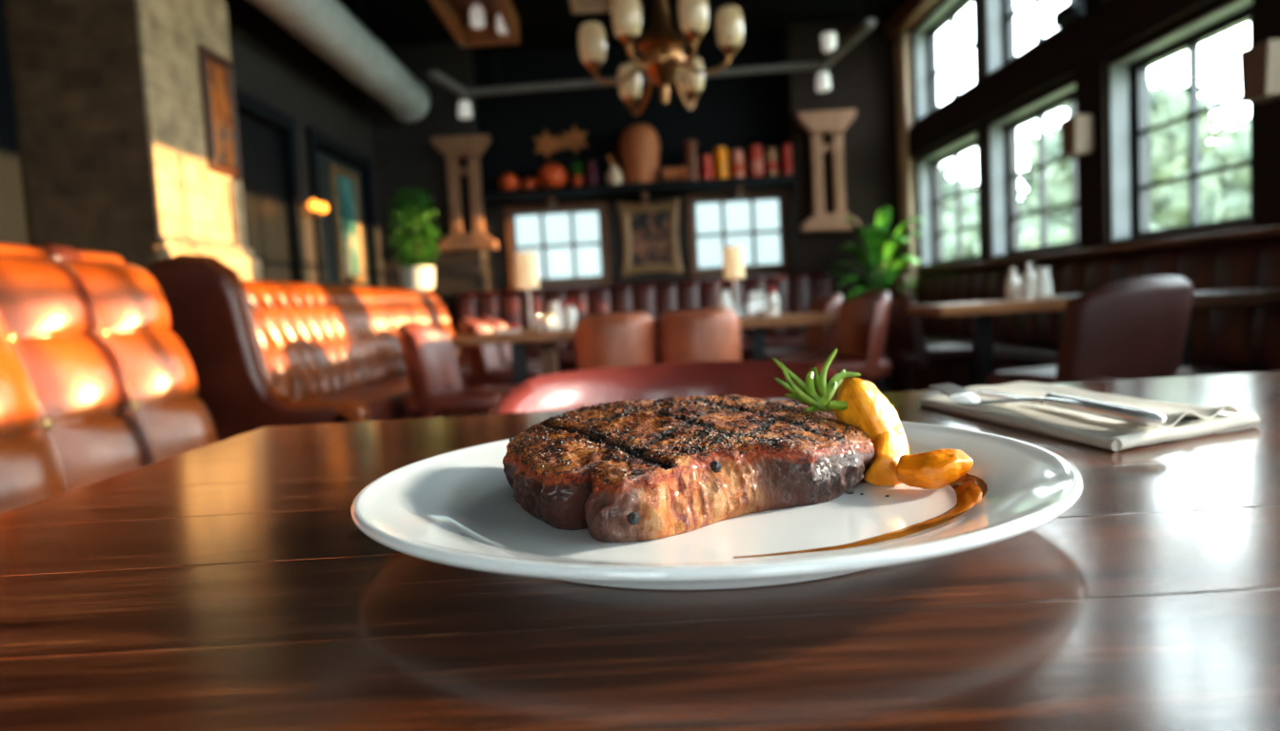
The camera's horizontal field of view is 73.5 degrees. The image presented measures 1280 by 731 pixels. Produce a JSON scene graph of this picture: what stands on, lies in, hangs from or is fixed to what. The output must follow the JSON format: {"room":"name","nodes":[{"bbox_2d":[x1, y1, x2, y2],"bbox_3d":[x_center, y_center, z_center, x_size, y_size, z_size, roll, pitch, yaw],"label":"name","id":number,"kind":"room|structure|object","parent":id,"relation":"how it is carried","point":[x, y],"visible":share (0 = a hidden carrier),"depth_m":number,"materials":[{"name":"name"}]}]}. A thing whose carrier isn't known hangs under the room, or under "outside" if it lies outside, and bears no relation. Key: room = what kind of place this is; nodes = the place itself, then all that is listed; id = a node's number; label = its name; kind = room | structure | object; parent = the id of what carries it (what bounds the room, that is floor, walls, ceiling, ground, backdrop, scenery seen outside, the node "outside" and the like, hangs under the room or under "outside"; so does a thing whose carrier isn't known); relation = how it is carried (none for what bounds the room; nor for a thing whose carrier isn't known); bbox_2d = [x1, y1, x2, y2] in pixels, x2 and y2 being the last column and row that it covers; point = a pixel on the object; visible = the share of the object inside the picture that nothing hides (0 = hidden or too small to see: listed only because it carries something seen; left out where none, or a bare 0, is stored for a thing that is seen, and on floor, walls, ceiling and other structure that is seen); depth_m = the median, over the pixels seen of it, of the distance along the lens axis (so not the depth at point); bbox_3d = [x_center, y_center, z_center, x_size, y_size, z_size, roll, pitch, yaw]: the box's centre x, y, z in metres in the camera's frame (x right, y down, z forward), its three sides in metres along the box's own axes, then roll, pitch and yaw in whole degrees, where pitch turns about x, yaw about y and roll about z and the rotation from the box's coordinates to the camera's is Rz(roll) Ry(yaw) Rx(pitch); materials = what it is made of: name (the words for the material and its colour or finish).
{"room":"restaurant","nodes":[
{"label":"restaurant","id":0,"kind":"room"},
{"bbox_2d":[2,0,158,248],"bbox_3d":[-2.814,-1.080,4.583,0.900,3.500,0.920,-3,4,0],"label":"brick wall","id":1,"kind":"structure","parent":0,"point":[75,65],"depth_m":4.12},
{"bbox_2d":[74,244,160,270],"bbox_3d":[-2.641,0.065,4.173,0.718,1.260,0.055,-3,4,0],"label":"trim","id":2,"kind":"structure","parent":1,"relation":"attached to","point":[143,256],"depth_m":4.10,"materials":[{"name":"wood"}]},
{"bbox_2d":[135,0,247,247],"bbox_3d":[-2.354,-1.105,4.581,0.020,3.500,0.924,-3,4,0],"label":"stone pillar","id":3,"kind":"structure","parent":0,"point":[191,201],"depth_m":4.42,"materials":[{"name":"stone"}]},
{"bbox_2d":[157,236,262,280],"bbox_3d":[-2.249,-0.011,4.637,0.071,1.300,0.990,-3,4,0],"label":"trim","id":4,"kind":"structure","parent":3,"relation":"attached to","point":[242,260],"depth_m":4.64,"materials":[{"name":"beige stone"}]},
{"bbox_2d":[197,44,242,179],"bbox_3d":[-2.342,-1.403,4.799,0.035,0.666,0.350,-3,4,0],"label":"framed picture","id":5,"kind":"object","parent":3,"relation":"attached to","point":[216,72],"visible":1,"depth_m":4.78,"materials":[{"name":"brown wood"}]},
{"bbox_2d":[225,0,385,288],"bbox_3d":[-2.648,-1.248,6.777,0.150,3.500,3.520,-3,4,0],"label":"wall","id":6,"kind":"structure","parent":0,"point":[270,65],"depth_m":6.60,"materials":[{"name":"paint"}]},
{"bbox_2d":[234,86,307,283],"bbox_3d":[-2.570,-0.619,5.936,0.135,2.360,1.050,-3,4,0],"label":"door","id":7,"kind":"structure","parent":6,"relation":"in","point":[270,182],"depth_m":6.08,"materials":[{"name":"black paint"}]},
{"bbox_2d":[300,199,328,219],"bbox_3d":[-2.478,-1.181,6.492,0.170,0.135,0.260,-3,4,0],"label":"wall sconce","id":8,"kind":"object","parent":6,"relation":"attached to","point":[313,205],"visible":1,"depth_m":6.47,"materials":[{"name":"glass"}]},
{"bbox_2d":[305,127,380,287],"bbox_3d":[-2.577,-0.735,7.537,0.135,2.360,1.560,-3,4,0],"label":"door","id":9,"kind":"structure","parent":6,"relation":"in","point":[323,151],"depth_m":7.30,"materials":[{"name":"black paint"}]},
{"bbox_2d":[329,163,365,283],"bbox_3d":[-2.601,-1.244,7.662,0.040,1.000,0.625,-3,4,0],"label":"glass pane","id":10,"kind":"object","parent":9,"relation":"attached to","point":[344,183],"visible":1,"depth_m":7.63,"materials":[{"name":"teal glass"}]},
{"bbox_2d":[370,42,489,334],"bbox_3d":[-2.096,-1.419,8.722,0.970,3.500,0.379,-3,4,0],"label":"wall","id":11,"kind":"structure","parent":0,"point":[406,157],"depth_m":8.49,"materials":[{"name":"paint"}]},
{"bbox_2d":[430,134,498,252],"bbox_3d":[-1.723,-1.690,8.433,0.568,1.104,0.160,-3,4,0],"label":"wall column","id":12,"kind":"structure","parent":11,"relation":"attached to","point":[470,148],"depth_m":8.39,"materials":[{"name":"brown wood"}]},
{"bbox_2d":[339,0,906,53],"bbox_3d":[-0.260,-2.903,2.848,6.400,0.100,12.300,-3,4,0],"label":"ceiling","id":13,"kind":"structure","parent":0,"point":[543,24],"depth_m":7.99,"materials":[{"name":"black paint"}]},
{"bbox_2d":[248,0,430,121],"bbox_3d":[-2.191,-2.322,2.556,0.404,0.801,11.250,-3,4,0],"label":"air duct","id":14,"kind":"object","parent":13,"relation":"hanging from","point":[327,28],"visible":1,"depth_m":6.20,"materials":[{"name":"grey metal"}]},
{"bbox_2d":[428,0,519,47],"bbox_3d":[-1.223,-2.790,6.191,0.482,0.499,1.500,-3,4,0],"label":"box","id":15,"kind":"object","parent":13,"relation":"hanging from","point":[471,23],"visible":1,"depth_m":6.62,"materials":[{"name":"brown wood"}]},
{"bbox_2d":[569,0,612,14],"bbox_3d":[-0.344,-2.799,5.646,0.330,0.499,1.300,-3,4,0],"label":"box","id":16,"kind":"object","parent":13,"relation":"hanging from","point":[578,7],"visible":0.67,"depth_m":6.26,"materials":[{"name":"black paint"}]},
{"bbox_2d":[428,0,876,97],"bbox_3d":[0.089,-2.913,7.585,3.773,0.599,1.172,-2,4,12],"label":"track rail","id":17,"kind":"object","parent":13,"relation":"hanging from","point":[869,24],"visible":0.96,"depth_m":7.86,"materials":[{"name":"black paint"}]},
{"bbox_2d":[816,67,831,92],"bbox_3d":[1.674,-2.617,7.834,0.140,0.200,0.140,-3,4,0],"label":"track spotlight","id":18,"kind":"object","parent":17,"relation":"hanging from","point":[823,79],"visible":1,"depth_m":7.79,"materials":[{"name":"white paint"}]},
{"bbox_2d":[820,31,836,55],"bbox_3d":[1.692,-2.871,7.677,0.140,0.200,0.140,-3,4,0],"label":"track spotlight","id":19,"kind":"object","parent":17,"relation":"attached to","point":[828,39],"visible":0.91,"depth_m":7.62,"materials":[{"name":"white paint"}]},
{"bbox_2d":[578,0,743,116],"bbox_3d":[0.081,-2.160,4.373,0.850,1.635,0.777,-3,4,0],"label":"chandelier","id":20,"kind":"object","parent":13,"relation":"hanging from","point":[663,59],"visible":1,"depth_m":4.33,"materials":[{"name":"gold metal"}]},
{"bbox_2d":[473,36,787,207],"bbox_3d":[-0.088,-2.509,8.836,3.160,1.564,0.011,-3,4,0],"label":"wall niche","id":21,"kind":"object","parent":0,"point":[741,111],"visible":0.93,"depth_m":8.82,"materials":[{"name":"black paint"}]},
{"bbox_2d":[533,125,588,159],"bbox_3d":[-0.814,-2.299,8.825,0.561,0.337,0.034,-3,4,0],"label":"star ornament","id":22,"kind":"object","parent":21,"relation":"attached to","point":[573,140],"visible":1,"depth_m":8.81,"materials":[{"name":"wood"}]},
{"bbox_2d":[480,174,795,209],"bbox_3d":[-0.045,-1.734,8.671,3.156,0.160,0.427,-3,4,0],"label":"wall shelf","id":23,"kind":"object","parent":21,"relation":"attached to","point":[738,185],"visible":0.99,"depth_m":8.46,"materials":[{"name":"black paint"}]},
{"bbox_2d":[498,171,519,190],"bbox_3d":[-1.325,-1.857,8.664,0.209,0.220,0.209,-1,5,26],"label":"pumpkin","id":24,"kind":"object","parent":23,"relation":"on","point":[509,181],"visible":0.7,"depth_m":8.59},
{"bbox_2d":[538,160,566,188],"bbox_3d":[-0.886,-1.925,8.661,0.288,0.304,0.288,-1,5,26],"label":"pumpkin","id":25,"kind":"object","parent":23,"relation":"on","point":[550,175],"visible":0.8,"depth_m":8.56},
{"bbox_2d":[584,160,599,185],"bbox_3d":[-0.482,-1.925,8.662,0.156,0.270,0.156,-3,4,0],"label":"vase","id":26,"kind":"object","parent":23,"relation":"on","point":[591,173],"visible":0.8,"depth_m":8.61,"materials":[{"name":"ceramic"}]},
{"bbox_2d":[605,155,622,184],"bbox_3d":[-0.262,-1.946,8.541,0.170,0.304,0.170,-3,4,0],"label":"gourd","id":27,"kind":"object","parent":23,"relation":"on","point":[613,176],"visible":0.86,"depth_m":8.49,"materials":[{"name":"beige"}]},
{"bbox_2d":[619,123,659,183],"bbox_3d":[-0.002,-2.126,8.660,0.414,0.617,0.414,-3,4,0],"label":"urn","id":28,"kind":"object","parent":23,"relation":"on","point":[639,147],"visible":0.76,"depth_m":8.50,"materials":[{"name":"ceramic"}]},
{"bbox_2d":[660,164,687,181],"bbox_3d":[0.344,-1.908,8.536,0.256,0.160,0.160,-3,4,0],"label":"jar","id":29,"kind":"object","parent":23,"relation":"on","point":[680,173],"visible":0.97,"depth_m":8.48,"materials":[{"name":"ceramic"}]},
{"bbox_2d":[683,140,699,180],"bbox_3d":[0.522,-2.060,8.656,0.150,0.430,0.150,-3,4,0],"label":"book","id":30,"kind":"object","parent":23,"relation":"on","point":[691,163],"visible":0.73,"depth_m":8.61,"materials":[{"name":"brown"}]},
{"bbox_2d":[700,154,713,179],"bbox_3d":[0.670,-1.989,8.662,0.126,0.270,0.126,-3,4,0],"label":"jar","id":31,"kind":"object","parent":23,"relation":"on","point":[706,162],"visible":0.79,"depth_m":8.61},
{"bbox_2d":[713,146,728,179],"bbox_3d":[0.822,-2.034,8.690,0.147,0.340,0.147,-3,4,0],"label":"jar","id":32,"kind":"object","parent":23,"relation":"on","point":[720,156],"visible":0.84,"depth_m":8.63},
{"bbox_2d":[730,149,744,178],"bbox_3d":[0.986,-2.021,8.661,0.135,0.300,0.135,-3,4,0],"label":"jar","id":33,"kind":"object","parent":23,"relation":"on","point":[737,157],"visible":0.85,"depth_m":8.61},
{"bbox_2d":[748,144,763,177],"bbox_3d":[1.177,-2.054,8.690,0.151,0.340,0.151,-3,4,0],"label":"jar","id":34,"kind":"object","parent":23,"relation":"on","point":[755,154],"visible":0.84,"depth_m":8.63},
{"bbox_2d":[764,147,779,176],"bbox_3d":[1.332,-2.040,8.661,0.131,0.300,0.131,-3,4,0],"label":"jar","id":35,"kind":"object","parent":23,"relation":"on","point":[771,155],"visible":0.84,"depth_m":8.61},
{"bbox_2d":[781,143,793,175],"bbox_3d":[1.476,-2.051,8.571,0.114,0.320,0.114,-3,4,0],"label":"jar","id":36,"kind":"object","parent":23,"relation":"on","point":[787,150],"visible":0.87,"depth_m":8.53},
{"bbox_2d":[483,195,791,290],"bbox_3d":[-0.360,-1.536,9.011,6.050,3.500,0.200,-3,4,0],"label":"wall","id":37,"kind":"structure","parent":0,"point":[494,216],"depth_m":8.93,"materials":[{"name":"paint"}]},
{"bbox_2d":[503,200,611,289],"bbox_3d":[-0.853,-1.252,8.950,1.060,0.860,0.100,-3,4,0],"label":"window","id":38,"kind":"structure","parent":37,"relation":"in","point":[571,247],"depth_m":8.96,"materials":[{"name":"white glass"}]},
{"bbox_2d":[617,197,683,278],"bbox_3d":[0.109,-1.328,8.907,0.660,0.800,0.040,-3,4,0],"label":"framed picture","id":39,"kind":"object","parent":37,"relation":"attached to","point":[650,230],"visible":1,"depth_m":8.91,"materials":[{"name":"brown wood"}]},
{"bbox_2d":[686,188,791,277],"bbox_3d":[1.032,-1.380,8.948,1.060,0.860,0.100,-3,4,0],"label":"window","id":40,"kind":"structure","parent":37,"relation":"in","point":[756,224],"depth_m":8.96,"materials":[{"name":"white glass"}]},
{"bbox_2d":[780,19,901,302],"bbox_3d":[2.102,-1.650,8.722,1.119,3.500,0.379,-3,4,0],"label":"wall","id":41,"kind":"structure","parent":0,"point":[863,79],"depth_m":8.49,"materials":[{"name":"brown paint"}]},
{"bbox_2d":[795,108,860,233],"bbox_3d":[1.847,-1.906,8.431,0.568,1.157,0.160,-3,4,0],"label":"wall column","id":42,"kind":"structure","parent":41,"relation":"attached to","point":[831,123],"depth_m":8.39,"materials":[{"name":"brown wood"}]},
{"bbox_2d":[859,378,905,392],"bbox_3d":[-0.063,0.682,3.107,6.400,0.100,12.300,-3,4,0],"label":"floor","id":43,"kind":"structure","parent":0,"point":[894,389],"depth_m":7.43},
{"bbox_2d":[0,242,217,514],"bbox_3d":[-1.466,0.207,1.887,1.030,1.097,2.455,-3,4,0],"label":"booth","id":44,"kind":"object","parent":43,"relation":"on","point":[96,385],"visible":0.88,"depth_m":2.32,"materials":[{"name":"leather"}]},
{"bbox_2d":[145,253,486,441],"bbox_3d":[-1.625,-0.049,5.640,0.934,1.163,4.230,-3,4,0],"label":"booth","id":45,"kind":"object","parent":43,"relation":"on","point":[261,353],"visible":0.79,"depth_m":3.95,"materials":[{"name":"red leather"}]},
{"bbox_2d":[386,187,440,290],"bbox_3d":[-1.966,-1.106,7.482,0.457,0.898,0.456,-3,4,0],"label":"potted shrub","id":46,"kind":"object","parent":45,"relation":"on","point":[418,276],"visible":1,"depth_m":7.41,"materials":[{"name":"green plant"}]},
{"bbox_2d":[399,266,434,290],"bbox_3d":[-1.945,-0.758,7.507,0.300,0.200,0.300,-3,4,0],"label":"pot","id":47,"kind":"object","parent":46,"relation":"attached to","point":[413,278],"depth_m":7.39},
{"bbox_2d":[397,322,517,419],"bbox_3d":[-0.893,0.185,4.245,0.525,0.821,0.478,-3,4,7],"label":"dining chair","id":48,"kind":"object","parent":43,"relation":"on","point":[428,352],"visible":0.79,"depth_m":4.08,"materials":[{"name":"leather"}]},
{"bbox_2d":[460,318,540,415],"bbox_3d":[-0.889,0.084,5.639,0.525,0.821,0.478,-3,4,3],"label":"dining chair","id":49,"kind":"object","parent":43,"relation":"on","point":[485,363],"visible":0.65,"depth_m":5.42,"materials":[{"name":"leather"}]},
{"bbox_2d":[479,316,540,367],"bbox_3d":[-0.892,0.035,6.315,0.525,0.821,0.478,-3,4,0],"label":"dining chair","id":50,"kind":"object","parent":43,"relation":"on","point":[505,350],"visible":0.27,"depth_m":6.43,"materials":[{"name":"leather"}]},
{"bbox_2d":[450,328,574,385],"bbox_3d":[-0.697,0.163,5.062,0.850,0.722,0.520,-3,4,0],"label":"dining table","id":51,"kind":"object","parent":43,"relation":"on","point":[548,340],"visible":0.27,"depth_m":4.91,"materials":[{"name":"brown wood"}]},
{"bbox_2d":[515,252,539,332],"bbox_3d":[-0.654,-0.430,5.029,0.132,0.460,0.132,-3,4,0],"label":"table lamp","id":52,"kind":"object","parent":51,"relation":"on","point":[527,268],"visible":0.86,"depth_m":4.97,"materials":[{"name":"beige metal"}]},
{"bbox_2d":[547,301,562,330],"bbox_3d":[-0.500,-0.289,5.010,0.092,0.165,0.092,-3,4,0],"label":"jug","id":53,"kind":"object","parent":51,"relation":"on","point":[553,310],"visible":0.84,"depth_m":4.98,"materials":[{"name":"white ceramic"}]},
{"bbox_2d":[563,299,577,329],"bbox_3d":[-0.409,-0.301,5.040,0.072,0.175,0.072,-3,4,0],"label":"sauce bottle","id":54,"kind":"object","parent":51,"relation":"on","point":[570,317],"visible":0.95,"depth_m":5.01,"materials":[{"name":"white ceramic"}]},
{"bbox_2d":[574,312,657,370],"bbox_3d":[-0.113,0.130,4.509,0.433,0.806,0.410,-3,4,0],"label":"tub chair","id":55,"kind":"object","parent":43,"relation":"on","point":[604,341],"visible":0.35,"depth_m":4.32,"materials":[{"name":"leather"}]},
{"bbox_2d":[0,371,1279,730],"bbox_3d":[0.511,0.420,0.402,1.725,0.750,0.938,-3,4,0],"label":"dining table","id":56,"kind":"object","parent":43,"relation":"on","point":[232,584],"visible":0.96,"depth_m":0.28,"materials":[{"name":"brown wood"}]},
{"bbox_2d":[350,420,1083,590],"bbox_3d":[0.031,0.058,0.401,0.314,0.024,0.314,-6,5,-32],"label":"dinner plate","id":57,"kind":"object","parent":56,"relation":"on","point":[457,509],"visible":0.56,"depth_m":0.33,"materials":[{"name":"white ceramic"}]},
{"bbox_2d":[502,394,874,542],"bbox_3d":[0.021,0.040,0.422,0.181,0.040,0.147,-6,5,-30],"label":"steak","id":58,"kind":"object","parent":57,"relation":"on","point":[686,496],"visible":0.99,"depth_m":0.37,"materials":[{"name":"food"}]},
{"bbox_2d":[508,393,867,485],"bbox_3d":[0.020,0.029,0.423,0.172,0.019,0.138,-5,5,-29],"label":"pepper","id":59,"kind":"object","parent":58,"relation":"on","point":[707,431],"visible":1,"depth_m":0.40,"materials":[{"name":"food"}]},
{"bbox_2d":[508,395,867,483],"bbox_3d":[0.021,0.030,0.422,0.173,0.020,0.141,-5,5,-29],"label":"salt","id":60,"kind":"object","parent":58,"relation":"on","point":[701,395],"visible":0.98,"depth_m":0.39,"materials":[{"name":"food"}]},
{"bbox_2d":[772,348,894,412],"bbox_3d":[0.098,0.008,0.446,0.050,0.034,0.044,-4,4,-15],"label":"herb sprig","id":61,"kind":"object","parent":58,"relation":"on","point":[809,395],"visible":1,"depth_m":0.44,"materials":[{"name":"green plant"}]},
{"bbox_2d":[733,473,987,558],"bbox_3d":[0.102,0.058,0.351,0.069,0.007,0.156,-1,5,31],"label":"sauce drizzle","id":62,"kind":"object","parent":57,"relation":"on","point":[970,490],"visible":0.67,"depth_m":0.34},
{"bbox_2d":[832,378,909,485],"bbox_3d":[0.116,0.031,0.419,0.034,0.049,0.046,-3,4,0],"label":"wedge","id":63,"kind":"object","parent":57,"relation":"on","point":[868,410],"visible":0.84,"depth_m":0.42,"materials":[{"name":"food"}]},
{"bbox_2d":[895,448,973,489],"bbox_3d":[0.132,0.047,0.386,0.034,0.018,0.020,-2,4,13],"label":"wedge","id":64,"kind":"object","parent":57,"relation":"on","point":[938,469],"visible":1,"depth_m":0.38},
{"bbox_2d":[918,381,1259,451],"bbox_3d":[0.314,0.030,0.641,0.130,0.016,0.289,-4,4,-8],"label":"folded napkin","id":65,"kind":"object","parent":56,"relation":"on","point":[1184,422],"visible":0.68,"depth_m":0.57,"materials":[{"name":"white fabric"}]},
{"bbox_2d":[928,382,1087,407],"bbox_3d":[0.273,0.025,0.605,0.027,0.014,0.163,-5,5,-27],"label":"fork","id":66,"kind":"object","parent":65,"relation":"on","point":[956,393],"visible":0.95,"depth_m":0.64,"materials":[{"name":"silver metal"}]},
{"bbox_2d":[977,390,1167,426],"bbox_3d":[0.289,0.025,0.594,0.017,0.011,0.196,-4,4,-8],"label":"table knife","id":67,"kind":"object","parent":65,"relation":"on","point":[1129,414],"visible":0.95,"depth_m":0.54,"materials":[{"name":"silver metal"}]},
{"bbox_2d":[454,272,845,379],"bbox_3d":[0.060,-0.278,8.237,3.750,1.060,0.771,-3,4,0],"label":"banquette","id":68,"kind":"object","parent":43,"relation":"on","point":[795,292],"visible":0.42,"depth_m":8.41,"materials":[{"name":"red leather"}]},
{"bbox_2d":[487,360,844,414],"bbox_3d":[0.066,0.387,1.185,0.525,0.753,0.488,-3,4,0],"label":"tub chair","id":69,"kind":"object","parent":43,"relation":"on","point":[570,390],"visible":0.16,"depth_m":1.32,"materials":[{"name":"leather"}]},
{"bbox_2d":[657,307,740,363],"bbox_3d":[0.323,0.107,4.489,0.433,0.806,0.410,-3,4,5],"label":"tub chair","id":70,"kind":"object","parent":43,"relation":"on","point":[710,334],"visible":0.3,"depth_m":4.29,"materials":[{"name":"leather"}]},
{"bbox_2d":[739,312,837,360],"bbox_3d":[0.715,0.073,5.146,0.820,0.735,0.650,-3,4,0],"label":"dining table","id":71,"kind":"object","parent":43,"relation":"on","point":[756,326],"visible":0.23,"depth_m":4.80,"materials":[{"name":"brown wood"}]},
{"bbox_2d":[722,245,745,317],"bbox_3d":[0.565,-0.499,5.130,0.121,0.423,0.121,-3,4,0],"label":"table lamp","id":72,"kind":"object","parent":71,"relation":"on","point":[733,263],"visible":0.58,"depth_m":5.07,"materials":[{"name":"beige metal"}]},
{"bbox_2d":[747,291,765,317],"bbox_3d":[0.693,-0.366,5.090,0.100,0.150,0.060,-3,4,0],"label":"napkin holder","id":73,"kind":"object","parent":71,"relation":"on","point":[756,301],"visible":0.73,"depth_m":5.06,"materials":[{"name":"silver metal"}]},
{"bbox_2d":[765,292,843,360],"bbox_3d":[1.043,-0.027,5.486,0.525,0.851,0.478,-3,4,0],"label":"dining chair","id":74,"kind":"object","parent":43,"relation":"on","point":[820,341],"visible":0.5,"depth_m":5.28,"materials":[{"name":"leather"}]},
{"bbox_2d":[782,290,891,393],"bbox_3d":[1.066,0.038,4.573,0.525,0.851,0.478,-4,4,-7],"label":"dining chair","id":75,"kind":"object","parent":43,"relation":"on","point":[863,318],"visible":0.72,"depth_m":4.54,"materials":[{"name":"leather"}]},
{"bbox_2d":[819,206,926,381],"bbox_3d":[2.208,-0.659,8.098,0.958,1.605,0.848,-3,4,0],"label":"potted palm","id":76,"kind":"object","parent":43,"relation":"on","point":[880,250],"visible":0.7,"depth_m":7.96,"materials":[{"name":"green plant"}]},
{"bbox_2d":[882,290,974,392],"bbox_3d":[1.688,-0.034,5.098,0.525,0.851,0.478,-3,4,0],"label":"dining chair","id":77,"kind":"object","parent":43,"relation":"on","point":[905,343],"visible":0.56,"depth_m":4.88,"materials":[{"name":"leather"}]},
{"bbox_2d":[905,299,1068,385],"bbox_3d":[1.825,0.044,4.547,0.640,0.757,0.550,-3,4,0],"label":"dining table","id":78,"kind":"object","parent":43,"relation":"on","point":[982,312],"visible":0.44,"depth_m":4.46,"materials":[{"name":"brown wood"}]},
{"bbox_2d":[1005,267,1020,301],"bbox_3d":[1.932,-0.422,4.439,0.072,0.175,0.072,-3,4,0],"label":"sauce bottle","id":79,"kind":"object","parent":78,"relation":"on","point":[1012,281],"visible":0.91,"depth_m":4.41,"materials":[{"name":"white ceramic"}]},
{"bbox_2d":[1034,267,1052,299],"bbox_3d":[2.085,-0.425,4.439,0.092,0.165,0.092,-3,4,0],"label":"jug","id":80,"kind":"object","parent":78,"relation":"on","point":[1043,288],"visible":0.94,"depth_m":4.41,"materials":[{"name":"white ceramic"}]},
{"bbox_2d":[884,225,1279,391],"bbox_3d":[2.452,-0.129,4.638,0.530,1.020,6.450,-3,4,0],"label":"banquette","id":81,"kind":"object","parent":43,"relation":"on","point":[1234,339],"visible":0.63,"depth_m":4.48,"materials":[{"name":"leather"}]},
{"bbox_2d":[985,276,1196,385],"bbox_3d":[1.554,0.133,2.923,0.510,0.846,0.525,-5,4,-23],"label":"dining chair","id":82,"kind":"object","parent":43,"relation":"on","point":[1134,329],"visible":0.64,"depth_m":2.68,"materials":[{"name":"leather"}]},
{"bbox_2d":[1180,288,1279,368],"bbox_3d":[2.234,0.095,3.405,0.470,0.775,0.400,-3,4,0],"label":"dining table","id":83,"kind":"object","parent":43,"relation":"on","point":[1250,296],"visible":0.06,"depth_m":3.18,"materials":[{"name":"brown wood"}]},
{"bbox_2d":[909,0,1254,303],"bbox_3d":[2.784,-1.276,3.027,0.200,3.500,12.200,-3,4,0],"label":"wall","id":84,"kind":"structure","parent":0,"point":[1214,5],"depth_m":5.78,"materials":[{"name":"brown paint"}]},
{"bbox_2d":[894,32,919,301],"bbox_3d":[2.569,-1.907,8.445,0.159,2.560,0.500,-3,4,0],"label":"trim","id":85,"kind":"structure","parent":84,"relation":"attached to","point":[903,44],"depth_m":8.28,"materials":[{"name":"wood"}]},
{"bbox_2d":[885,0,940,40],"bbox_3d":[2.514,-2.904,3.184,0.159,0.170,10.750,-3,4,0],"label":"trim","id":86,"kind":"structure","parent":84,"relation":"attached to","point":[910,12],"depth_m":7.86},
{"bbox_2d":[914,0,975,121],"bbox_3d":[2.704,-2.680,7.377,0.205,0.840,1.480,-3,4,0],"label":"window","id":87,"kind":"structure","parent":84,"relation":"in","point":[920,49],"depth_m":8.04,"materials":[{"name":"blue paint"}]},
{"bbox_2d":[918,131,979,267],"bbox_3d":[2.775,-1.401,7.470,0.205,1.010,1.480,-3,4,0],"label":"window","id":88,"kind":"structure","parent":84,"relation":"in","point":[965,145],"depth_m":8.14,"materials":[{"name":"blue paint"}]},
{"bbox_2d":[985,0,1074,76],"bbox_3d":[2.711,-2.567,5.796,0.205,0.840,1.350,-3,4,0],"label":"window","id":89,"kind":"structure","parent":84,"relation":"in","point":[993,7],"depth_m":6.44,"materials":[{"name":"blue paint"}]},
{"bbox_2d":[989,80,1079,258],"bbox_3d":[2.781,-1.287,5.889,0.205,1.010,1.350,-3,4,0],"label":"window","id":90,"kind":"structure","parent":84,"relation":"in","point":[1066,96],"depth_m":6.34,"materials":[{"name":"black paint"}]},
{"bbox_2d":[908,0,1213,158],"bbox_3d":[2.619,-1.909,5.111,0.059,0.280,6.450,-3,4,0],"label":"horizontal beam","id":91,"kind":"structure","parent":84,"relation":"attached to","point":[1114,25],"depth_m":5.37,"materials":[{"name":"brown paint"}]},
{"bbox_2d":[1053,0,1084,27],"bbox_3d":[2.534,-2.073,4.993,0.150,0.132,0.221,-3,4,0],"label":"security camera","id":92,"kind":"object","parent":84,"relation":"attached to","point":[1072,11],"visible":1,"depth_m":4.95,"materials":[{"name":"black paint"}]},
{"bbox_2d":[1060,113,1094,157],"bbox_3d":[2.583,-1.352,5.046,0.131,0.220,0.169,-3,4,0],"label":"wall sconce","id":93,"kind":"object","parent":84,"relation":"attached to","point":[1077,130],"visible":1,"depth_m":4.98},
{"bbox_2d":[973,0,1279,261],"bbox_3d":[2.640,-1.808,5.018,0.030,2.230,3.330,-3,4,0],"label":"wall posts","id":94,"kind":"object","parent":84,"relation":"attached to","point":[1091,80],"depth_m":4.95,"materials":[{"name":"brown paint"}]},
{"bbox_2d":[1109,0,1254,242],"bbox_3d":[2.787,-1.173,4.318,0.205,1.010,1.180,-3,4,0],"label":"window","id":95,"kind":"structure","parent":84,"relation":"in","point":[1235,14],"depth_m":4.64,"materials":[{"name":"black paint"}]},
{"bbox_2d":[1239,39,1279,103],"bbox_3d":[2.591,-1.211,3.532,0.131,0.220,0.169,-3,4,0],"label":"wall sconce","id":96,"kind":"object","parent":84,"relation":"attached to","point":[1259,63],"visible":1,"depth_m":3.49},
{"bbox_3d":[-3.147,-0.769,0.534,0.200,3.500,7.200,-3,4,0],"label":"wall","id":97,"kind":"structure","parent":0,"visible":0},
{"bbox_2d":[0,0,28,245],"bbox_3d":[-3.011,-1.024,3.955,0.100,3.500,0.260,-3,4,0],"label":"trim","id":98,"kind":"structure","parent":97,"relation":"attached to","point":[13,230],"depth_m":4.02,"materials":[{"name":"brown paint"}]},
{"label":"outside","id":99,"kind":"structure","parent":0,"visible":0},
{"bbox_3d":[31.538,-1.996,23.041,56.800,0.100,74.000,-3,4,0],"label":"lawn","id":100,"kind":"structure","parent":99,"visible":0},
{"bbox_2d":[940,163,1038,259],"bbox_3d":[8.454,-3.078,21.471,3.194,4.819,4.173,-4,4,-16],"label":"tree","id":101,"kind":"object","parent":100,"relation":"on","point":[970,238],"visible":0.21,"depth_m":20.78,"materials":[{"name":"green plant"}]},
{"bbox_2d":[1019,70,1229,249],"bbox_3d":[8.932,-2.860,16.368,3.433,5.068,3.489,-3,4,0],"label":"tree","id":102,"kind":"object","parent":100,"relation":"on","point":[1169,147],"visible":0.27,"depth_m":15.85,"materials":[{"name":"green plant"}]},
{"bbox_2d":[1151,142,1223,227],"bbox_3d":[16.510,-3.902,24.303,4.649,5.171,4.568,-5,5,-24],"label":"tree","id":103,"kind":"object","parent":100,"relation":"on","point":[1178,193],"visible":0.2,"depth_m":23.43,"materials":[{"name":"green plant"}]},
{"bbox_2d":[1200,113,1250,223],"bbox_3d":[13.816,-3.094,18.270,3.325,4.725,3.140,-3,4,-4],"label":"tree","id":104,"kind":"object","parent":100,"relation":"on","point":[1234,203],"visible":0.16,"depth_m":18.05,"materials":[{"name":"green plant"}]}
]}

